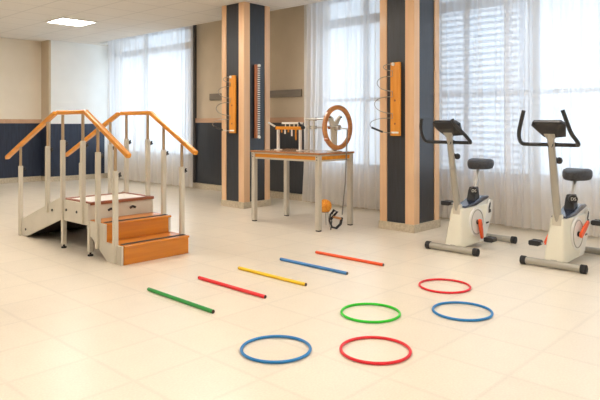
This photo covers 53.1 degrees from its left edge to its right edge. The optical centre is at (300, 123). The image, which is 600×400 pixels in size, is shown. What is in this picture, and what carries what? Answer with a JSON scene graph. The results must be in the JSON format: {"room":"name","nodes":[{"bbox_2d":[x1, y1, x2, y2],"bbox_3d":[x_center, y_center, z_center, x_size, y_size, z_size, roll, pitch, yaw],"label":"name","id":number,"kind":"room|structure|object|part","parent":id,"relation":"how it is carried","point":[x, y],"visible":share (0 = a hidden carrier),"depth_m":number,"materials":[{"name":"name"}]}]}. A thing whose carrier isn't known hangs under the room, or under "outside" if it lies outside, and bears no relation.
{"room":"care facility","nodes":[
{"label":"care facility","id":0,"kind":"room"},
{"bbox_2d":[0,37,41,177],"bbox_3d":[-8.259,-0.245,9.265,0.680,2.800,8.260,0,0,43],"label":"wall","id":1,"kind":"structure","parent":0,"point":[20,60],"depth_m":11.76,"materials":[{"name":"beige paint"}]},
{"bbox_2d":[0,176,40,183],"bbox_3d":[-8.027,1.105,9.037,0.030,0.100,8.245,0,0,43],"label":"baseboard","id":2,"kind":"structure","parent":1,"relation":"attached to","point":[31,178],"depth_m":11.70,"materials":[{"name":"beige wood"}]},
{"bbox_3d":[-8.022,-0.040,9.043,0.030,0.080,8.260,0,0,43],"label":"wood rail","id":3,"kind":"part","parent":1,"relation":"part of","materials":[{"name":"beige wood"}]},
{"bbox_2d":[41,40,50,180],"bbox_3d":[-5.318,-0.245,12.185,0.990,2.800,0.055,0,0,43],"label":"wall","id":4,"kind":"structure","parent":0,"point":[45,45],"depth_m":11.94,"materials":[{"name":"beige paint"}]},
{"bbox_2d":[51,40,107,176],"bbox_3d":[-4.863,-0.345,12.654,1.015,3.000,1.270,0,0,43],"label":"wall pier","id":5,"kind":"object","parent":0,"point":[78,70],"visible":0.57,"depth_m":12.24,"materials":[{"name":"white paint"}]},
{"bbox_2d":[50,173,107,181],"bbox_3d":[-4.518,1.105,12.280,0.030,0.100,1.285,0,0,43],"label":"baseboard","id":6,"kind":"object","parent":5,"relation":"attached to","point":[103,175],"depth_m":12.20,"materials":[{"name":"beige stone"}]},
{"bbox_2d":[94,41,107,45],"bbox_3d":[-4.377,-1.744,12.980,1.280,0.199,0.730,0,0,43],"label":"trim","id":7,"kind":"structure","parent":5,"relation":"attached to","point":[105,43],"depth_m":12.43,"materials":[{"name":"paint"}]},
{"bbox_2d":[0,0,328,43],"bbox_3d":[-2.475,-1.775,4.455,15.700,0.260,9.130,0,0,43],"label":"ceiling","id":8,"kind":"structure","parent":0,"point":[19,19],"depth_m":9.24,"materials":[{"name":"paint"}]},
{"bbox_2d":[45,17,97,26],"bbox_3d":[-3.704,-1.637,9.702,0.600,0.016,0.600,0,0,43],"label":"recessed light","id":9,"kind":"object","parent":8,"relation":"in","point":[62,20],"visible":1,"depth_m":9.66,"materials":[{"name":"white plastic"}]},
{"bbox_2d":[51,18,93,25],"bbox_3d":[-3.704,-1.639,9.702,0.548,0.008,0.548,0,0,43],"label":"diffuser","id":10,"kind":"object","parent":9,"relation":"attached to","point":[64,21],"depth_m":9.66,"materials":[{"name":"white plastic"}]},
{"bbox_2d":[221,2,270,208],"bbox_3d":[-0.767,-0.245,8.436,0.488,2.800,0.508,0,0,43],"label":"pillar","id":11,"kind":"structure","parent":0,"point":[245,25],"depth_m":8.27,"materials":[{"name":"grey laminate"}]},
{"bbox_2d":[212,75,235,132],"bbox_3d":[-1.038,-0.260,8.250,0.334,0.790,0.089,0,0,9],"label":"trainer","id":12,"kind":"object","parent":11,"relation":"attached to","point":[232,79],"visible":1,"depth_m":8.23,"materials":[{"name":"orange wood"}]},
{"bbox_3d":[-1.066,-0.284,8.394,0.089,2.719,0.018,0,0,43],"label":"wood trim","id":13,"kind":"part","parent":11,"relation":"part of","materials":[{"name":"brown wood"}]},
{"bbox_3d":[-0.796,-0.284,8.142,0.109,2.719,0.018,0,0,43],"label":"wood trim","id":14,"kind":"part","parent":11,"relation":"part of","materials":[{"name":"brown wood"}]},
{"bbox_3d":[-0.726,-0.284,8.151,0.018,2.719,0.090,0,0,43],"label":"wood trim","id":15,"kind":"part","parent":11,"relation":"part of","materials":[{"name":"brown wood"}]},
{"bbox_2d":[254,64,260,138],"bbox_3d":[-0.588,-0.300,8.246,0.050,1.026,0.077,0,0,43],"label":"ladder","id":16,"kind":"object","parent":11,"relation":"attached to","point":[256,68],"visible":1,"depth_m":8.23,"materials":[{"name":"red wood"}]},
{"bbox_3d":[-0.473,-0.284,8.421,0.018,2.719,0.070,0,0,43],"label":"wood trim","id":17,"kind":"part","parent":11,"relation":"part of","materials":[{"name":"brown wood"}]},
{"bbox_3d":[-0.468,-0.284,8.478,0.089,2.719,0.018,0,0,43],"label":"wood trim","id":18,"kind":"part","parent":11,"relation":"part of","materials":[{"name":"brown wood"}]},
{"bbox_2d":[195,5,303,193],"bbox_3d":[1.028,-0.345,8.203,15.700,3.000,0.330,0,0,43],"label":"wall","id":19,"kind":"structure","parent":0,"point":[287,24],"depth_m":9.35,"materials":[{"name":"beige paint"}]},
{"bbox_2d":[107,25,192,186],"bbox_3d":[-2.935,-0.357,11.463,2.878,2.955,0.076,0,0,43],"label":"sheer curtain","id":20,"kind":"object","parent":19,"relation":"hanging from","point":[153,72],"visible":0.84,"depth_m":11.30,"materials":[{"name":"white fabric"}]},
{"bbox_2d":[193,25,196,182],"bbox_3d":[-1.911,-0.395,10.727,0.110,2.900,0.055,0,0,43],"label":"trim","id":21,"kind":"structure","parent":19,"relation":"attached to","point":[194,26],"depth_m":10.68,"materials":[{"name":"grey"}]},
{"bbox_3d":[-0.836,-0.050,9.739,2.880,0.080,0.030,0,0,43],"label":"wood rail","id":22,"kind":"part","parent":19,"relation":"part of","materials":[{"name":"beige wood"}]},
{"bbox_2d":[209,89,301,99],"bbox_3d":[-0.776,-0.455,9.679,2.170,0.110,0.034,0,0,43],"label":"board","id":23,"kind":"object","parent":19,"relation":"attached to","point":[294,92],"visible":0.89,"depth_m":9.22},
{"bbox_2d":[304,5,306,145],"bbox_3d":[0.089,-0.395,8.861,0.050,2.900,0.050,0,0,43],"label":"trim","id":24,"kind":"structure","parent":19,"relation":"attached to","point":[305,6],"depth_m":8.84,"materials":[{"name":"white plastic"}]},
{"bbox_2d":[118,178,541,229],"bbox_3d":[1.290,1.107,7.752,14.700,0.095,0.030,0,0,43],"label":"baseboard","id":25,"kind":"structure","parent":19,"relation":"attached to","point":[292,196],"depth_m":9.33,"materials":[{"name":"beige stone"}]},
{"bbox_2d":[302,0,379,209],"bbox_3d":[0.645,-0.357,8.114,1.654,2.955,0.080,0,0,43],"label":"sheer curtain","id":26,"kind":"object","parent":19,"relation":"hanging from","point":[343,36],"visible":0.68,"depth_m":8.15,"materials":[{"name":"white fabric"}]},
{"bbox_2d":[439,0,504,224],"bbox_3d":[1.863,-0.357,6.974,1.218,2.955,0.069,0,0,43],"label":"sheer curtain","id":27,"kind":"object","parent":19,"relation":"hanging from","point":[471,32],"visible":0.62,"depth_m":6.86,"materials":[{"name":"white fabric"}]},
{"bbox_2d":[504,0,599,236],"bbox_3d":[4.154,-0.357,4.783,5.278,2.955,0.085,0,0,43],"label":"sheer curtain","id":28,"kind":"object","parent":19,"relation":"hanging from","point":[552,47],"visible":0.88,"depth_m":6.26,"materials":[{"name":"white fabric"}]},
{"bbox_2d":[0,178,599,399],"bbox_3d":[-2.226,1.205,4.721,15.700,0.100,9.860,0,0,43],"label":"floor","id":29,"kind":"structure","parent":0,"point":[75,325],"depth_m":3.70,"materials":[{"name":"beige tile"}]},
{"bbox_2d":[5,110,197,265],"bbox_3d":[-2.021,0.517,5.855,2.459,1.275,0.731,0,0,43],"label":"stairs","id":30,"kind":"structure","parent":29,"relation":"on","point":[124,226],"depth_m":5.39,"materials":[{"name":"orange wood"}]},
{"bbox_3d":[-2.889,0.382,6.195,0.027,0.314,0.027,0,0,43],"label":"post","id":31,"kind":"part","parent":30,"relation":"part of","materials":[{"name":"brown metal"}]},
{"bbox_3d":[-2.730,0.136,6.046,1.162,0.498,0.044,0,0,43],"label":"handrail","id":32,"kind":"part","parent":30,"relation":"part of","materials":[{"name":"orange wood"}]},
{"bbox_3d":[-2.544,0.918,5.893,0.905,0.474,0.021,0,0,43],"label":"ramp panel","id":33,"kind":"part","parent":30,"relation":"part of","materials":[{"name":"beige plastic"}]},
{"bbox_3d":[-2.428,0.150,5.765,0.027,0.340,0.027,0,0,43],"label":"post","id":34,"kind":"part","parent":30,"relation":"part of","materials":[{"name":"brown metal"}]},
{"bbox_3d":[-2.198,0.085,5.550,0.027,0.340,0.027,0,0,43],"label":"post","id":35,"kind":"part","parent":30,"relation":"part of","materials":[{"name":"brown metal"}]},
{"bbox_3d":[-2.194,0.988,5.568,0.040,0.265,0.040,0,0,43],"label":"support leg","id":36,"kind":"part","parent":30,"relation":"part of","materials":[{"name":"beige metal"}]},
{"bbox_3d":[-2.029,0.800,5.411,0.500,0.190,0.021,0,0,43],"label":"panel","id":37,"kind":"part","parent":30,"relation":"part of","materials":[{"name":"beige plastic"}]},
{"bbox_3d":[-1.917,0.085,5.287,0.027,0.340,0.027,0,0,43],"label":"post","id":38,"kind":"part","parent":30,"relation":"part of","materials":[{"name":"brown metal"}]},
{"bbox_3d":[-1.829,0.988,5.227,0.040,0.265,0.040,0,0,43],"label":"support leg","id":39,"kind":"part","parent":30,"relation":"part of","materials":[{"name":"beige metal"}]},
{"bbox_3d":[-2.280,0.136,6.527,1.162,0.498,0.044,0,0,43],"label":"handrail","id":40,"kind":"part","parent":30,"relation":"part of","materials":[{"name":"orange wood"}]},
{"bbox_3d":[-1.812,0.078,5.189,1.245,0.397,0.044,0,0,43],"label":"handrail","id":41,"kind":"part","parent":30,"relation":"part of","materials":[{"name":"orange wood"}]},
{"bbox_3d":[-1.723,0.188,5.106,0.027,0.315,0.027,0,0,43],"label":"post","id":42,"kind":"part","parent":30,"relation":"part of","materials":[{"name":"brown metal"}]},
{"bbox_3d":[-1.979,0.150,6.245,0.027,0.340,0.027,0,0,43],"label":"post","id":43,"kind":"part","parent":30,"relation":"part of","materials":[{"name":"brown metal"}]},
{"bbox_3d":[-1.515,0.338,4.911,0.027,0.305,0.027,0,0,43],"label":"post","id":44,"kind":"part","parent":30,"relation":"part of","materials":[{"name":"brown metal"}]},
{"bbox_3d":[-1.749,0.085,6.030,0.027,0.340,0.027,0,0,43],"label":"post","id":45,"kind":"part","parent":30,"relation":"part of","materials":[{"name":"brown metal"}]},
{"bbox_3d":[-1.468,0.085,5.768,0.027,0.340,0.027,0,0,43],"label":"post","id":46,"kind":"part","parent":30,"relation":"part of","materials":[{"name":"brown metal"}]},
{"bbox_3d":[-1.363,0.078,5.670,1.245,0.397,0.044,0,0,43],"label":"handrail","id":47,"kind":"part","parent":30,"relation":"part of","materials":[{"name":"orange wood"}]},
{"bbox_3d":[-1.274,0.188,5.587,0.027,0.315,0.027,0,0,43],"label":"post","id":48,"kind":"part","parent":30,"relation":"part of","materials":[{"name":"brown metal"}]},
{"bbox_3d":[-1.066,0.338,5.392,0.027,0.305,0.027,0,0,43],"label":"post","id":49,"kind":"part","parent":30,"relation":"part of","materials":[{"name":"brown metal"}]},
{"bbox_2d":[147,287,214,313],"bbox_3d":[-0.788,1.143,3.888,0.722,0.025,0.025,0,0,44],"label":"stick","id":50,"kind":"object","parent":29,"relation":"on","point":[155,291],"visible":1,"depth_m":3.85,"materials":[{"name":"green plastic"}]},
{"bbox_2d":[198,276,266,298],"bbox_3d":[-0.491,1.143,4.197,0.721,0.025,0.025,0,0,44],"label":"stick","id":51,"kind":"object","parent":29,"relation":"on","point":[260,295],"visible":1,"depth_m":4.16,"materials":[{"name":"red plastic"}]},
{"bbox_2d":[238,266,306,285],"bbox_3d":[-0.223,1.143,4.496,0.722,0.025,0.026,0,0,43],"label":"stick","id":52,"kind":"object","parent":29,"relation":"on","point":[239,267],"visible":1,"depth_m":4.46,"materials":[{"name":"yellow plastic"}]},
{"bbox_2d":[240,335,311,363],"bbox_3d":[-0.125,1.146,3.054,0.365,0.015,0.365,0,0,43],"label":"hoop","id":53,"kind":"object","parent":29,"relation":"on","point":[266,336],"visible":1,"depth_m":3.00,"materials":[{"name":"blue plastic"}]},
{"bbox_2d":[250,149,353,231],"bbox_3d":[0.010,0.736,6.953,1.080,0.838,0.615,0,0,43],"label":"work table","id":54,"kind":"object","parent":29,"relation":"on","point":[317,156],"visible":1,"depth_m":6.78,"materials":[{"name":"grey metal"}]},
{"bbox_3d":[-0.543,0.742,7.099,0.052,0.803,0.052,0,0,43],"label":"leg","id":55,"kind":"part","parent":54,"relation":"part of","materials":[{"name":"grey metal"}]},
{"bbox_2d":[268,122,304,150],"bbox_3d":[-0.165,0.150,7.054,0.546,0.334,0.107,0,0,43],"label":"finger exerciser","id":56,"kind":"object","parent":54,"relation":"on","point":[300,127],"visible":1,"depth_m":7.00,"materials":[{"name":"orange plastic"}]},
{"bbox_3d":[-0.264,0.192,7.172,0.028,0.234,0.028,0,0,43],"label":"post","id":57,"kind":"part","parent":56,"relation":"part of","materials":[{"name":"white plastic"}]},
{"bbox_3d":[-0.096,-0.002,7.015,0.320,0.023,0.028,0,0,43],"label":"rail","id":58,"kind":"part","parent":56,"relation":"part of","materials":[{"name":"white plastic"}]},
{"bbox_3d":[-0.001,0.192,6.926,0.028,0.234,0.028,0,0,43],"label":"post","id":59,"kind":"part","parent":56,"relation":"part of","materials":[{"name":"white plastic"}]},
{"bbox_3d":[-0.172,0.742,7.496,0.052,0.803,0.052,0,0,43],"label":"leg","id":60,"kind":"part","parent":54,"relation":"part of","materials":[{"name":"grey metal"}]},
{"bbox_3d":[0.010,0.347,6.953,1.044,0.016,0.579,0,0,43],"label":"frame","id":61,"kind":"part","parent":54,"relation":"part of","materials":[{"name":"orange wood"}]},
{"bbox_3d":[0.010,0.405,6.953,1.044,0.020,0.579,0,0,43],"label":"frame","id":62,"kind":"part","parent":54,"relation":"part of","materials":[{"name":"orange wood"}]},
{"bbox_3d":[0.193,0.742,6.411,0.052,0.803,0.052,0,0,43],"label":"leg","id":63,"kind":"part","parent":54,"relation":"part of","materials":[{"name":"grey metal"}]},
{"bbox_2d":[305,105,352,151],"bbox_3d":[0.293,0.057,6.782,0.487,0.520,0.500,0,0,43],"label":"wheel","id":64,"kind":"object","parent":54,"relation":"on","point":[333,127],"visible":0.98,"depth_m":6.69,"materials":[{"name":"red wood"}]},
{"bbox_3d":[0.177,-0.048,6.780,0.320,0.018,0.018,0,0,43],"label":"rod","id":65,"kind":"part","parent":64,"relation":"part of","materials":[{"name":"silver metal"}]},
{"bbox_2d":[329,130,347,229],"bbox_3d":[0.422,0.613,6.572,0.302,1.087,0.069,0,0,-36],"label":"pull cord","id":66,"kind":"object","parent":64,"relation":"hanging from","point":[333,210],"visible":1,"depth_m":6.58,"materials":[{"name":"grey plastic"}]},
{"bbox_3d":[0.492,0.538,6.638,0.020,0.936,0.116,0,0,38],"label":"cord","id":67,"kind":"part","parent":66,"relation":"part of","materials":[{"name":"grey plastic"}]},
{"bbox_3d":[0.564,0.742,6.808,0.052,0.803,0.052,0,0,43],"label":"leg","id":68,"kind":"part","parent":54,"relation":"part of","materials":[{"name":"grey metal"}]},
{"bbox_2d":[280,258,347,274],"bbox_3d":[0.095,1.143,4.811,0.716,0.025,0.025,0,0,43],"label":"stick","id":69,"kind":"object","parent":29,"relation":"on","point":[281,259],"visible":1,"depth_m":4.78,"materials":[{"name":"blue plastic"}]},
{"bbox_2d":[322,199,331,226],"bbox_3d":[0.274,1.004,6.738,0.156,0.304,0.156,0,0,43],"label":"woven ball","id":70,"kind":"object","parent":29,"relation":"on","point":[326,204],"visible":0.73,"depth_m":6.68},
{"bbox_2d":[315,251,383,265],"bbox_3d":[0.404,1.143,5.085,0.719,0.025,0.025,0,0,42],"label":"stick","id":71,"kind":"object","parent":29,"relation":"on","point":[316,252],"visible":1,"depth_m":5.06,"materials":[{"name":"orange plastic"}]},
{"bbox_2d":[340,303,400,322],"bbox_3d":[0.424,1.146,3.635,0.365,0.015,0.365,0,0,43],"label":"hoop","id":72,"kind":"object","parent":29,"relation":"on","point":[354,304],"visible":1,"depth_m":3.58,"materials":[{"name":"green plastic"}]},
{"bbox_2d":[339,336,411,364],"bbox_3d":[0.380,1.146,3.038,0.365,0.015,0.365,0,0,43],"label":"hoop","id":73,"kind":"object","parent":29,"relation":"on","point":[360,337],"visible":1,"depth_m":2.99,"materials":[{"name":"red plastic"}]},
{"bbox_2d":[418,278,471,293],"bbox_3d":[1.018,1.146,4.234,0.365,0.015,0.365,0,0,43],"label":"hoop","id":74,"kind":"object","parent":29,"relation":"on","point":[432,279],"visible":1,"depth_m":4.19,"materials":[{"name":"red plastic"}]},
{"bbox_2d":[432,301,493,321],"bbox_3d":[0.989,1.146,3.665,0.365,0.015,0.365,0,0,43],"label":"hoop","id":75,"kind":"object","parent":29,"relation":"on","point":[447,302],"visible":1,"depth_m":3.63,"materials":[{"name":"blue plastic"}]},
{"bbox_2d":[419,118,516,255],"bbox_3d":[1.531,0.556,5.563,0.530,1.197,1.069,0,0,43],"label":"exercise bike","id":76,"kind":"object","parent":29,"relation":"on","point":[470,218],"visible":1,"depth_m":5.44,"materials":[{"name":"beige"}]},
{"bbox_3d":[1.623,0.630,5.614,0.070,0.070,0.056,0,0,16],"label":"adjusting knob","id":77,"kind":"part","parent":76,"relation":"part of","materials":[{"name":"black plastic"}]},
{"bbox_3d":[1.681,0.535,5.724,0.033,0.252,0.121,0,0,43],"label":"seat post","id":78,"kind":"part","parent":76,"relation":"part of","materials":[{"name":"silver metal"}]},
{"bbox_2d":[517,109,599,273],"bbox_3d":[2.200,0.525,4.976,0.530,1.260,1.014,0,0,43],"label":"exercise bike","id":79,"kind":"object","parent":29,"relation":"on","point":[565,241],"visible":1,"depth_m":4.81,"materials":[{"name":"beige plastic"}]},
{"bbox_3d":[2.051,0.296,4.764,0.057,0.057,0.068,0,0,43],"label":"tension knob","id":80,"kind":"part","parent":79,"relation":"part of","materials":[{"name":"black plastic"}]},
{"bbox_3d":[2.273,0.630,5.006,0.070,0.070,0.056,0,0,16],"label":"adjusting knob","id":81,"kind":"part","parent":79,"relation":"part of","materials":[{"name":"black plastic"}]},
{"bbox_3d":[2.331,0.560,5.117,0.033,0.204,0.120,0,0,43],"label":"seat post","id":82,"kind":"part","parent":79,"relation":"part of","materials":[{"name":"silver metal"}]},
{"bbox_2d":[379,0,439,232],"bbox_3d":[1.211,-0.245,6.649,0.458,2.800,0.538,0,0,43],"label":"pillar","id":83,"kind":"structure","parent":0,"point":[409,29],"depth_m":6.49,"materials":[{"name":"grey laminate"}]},
{"bbox_3d":[0.913,-0.284,6.586,0.089,2.719,0.018,0,0,43],"label":"wood trim","id":84,"kind":"part","parent":83,"relation":"part of","materials":[{"name":"brown wood"}]},
{"bbox_2d":[370,62,400,135],"bbox_3d":[0.915,-0.260,6.466,0.334,0.790,0.089,0,0,9],"label":"trainer","id":85,"kind":"object","parent":83,"relation":"attached to","point":[395,67],"visible":1,"depth_m":6.44,"materials":[{"name":"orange wood"}]},
{"bbox_3d":[1.161,-0.284,6.354,0.109,2.719,0.018,0,0,43],"label":"wood trim","id":86,"kind":"part","parent":83,"relation":"part of","materials":[{"name":"brown wood"}]},
{"bbox_3d":[1.231,-0.284,6.363,0.018,2.719,0.090,0,0,43],"label":"wood trim","id":87,"kind":"part","parent":83,"relation":"part of","materials":[{"name":"brown wood"}]},
{"bbox_3d":[1.505,-0.284,6.656,0.018,2.719,0.070,0,0,43],"label":"wood trim","id":88,"kind":"part","parent":83,"relation":"part of","materials":[{"name":"brown wood"}]},
{"bbox_3d":[1.509,-0.284,6.713,0.089,2.719,0.018,0,0,43],"label":"wood trim","id":89,"kind":"part","parent":83,"relation":"part of","materials":[{"name":"brown wood"}]}
]}

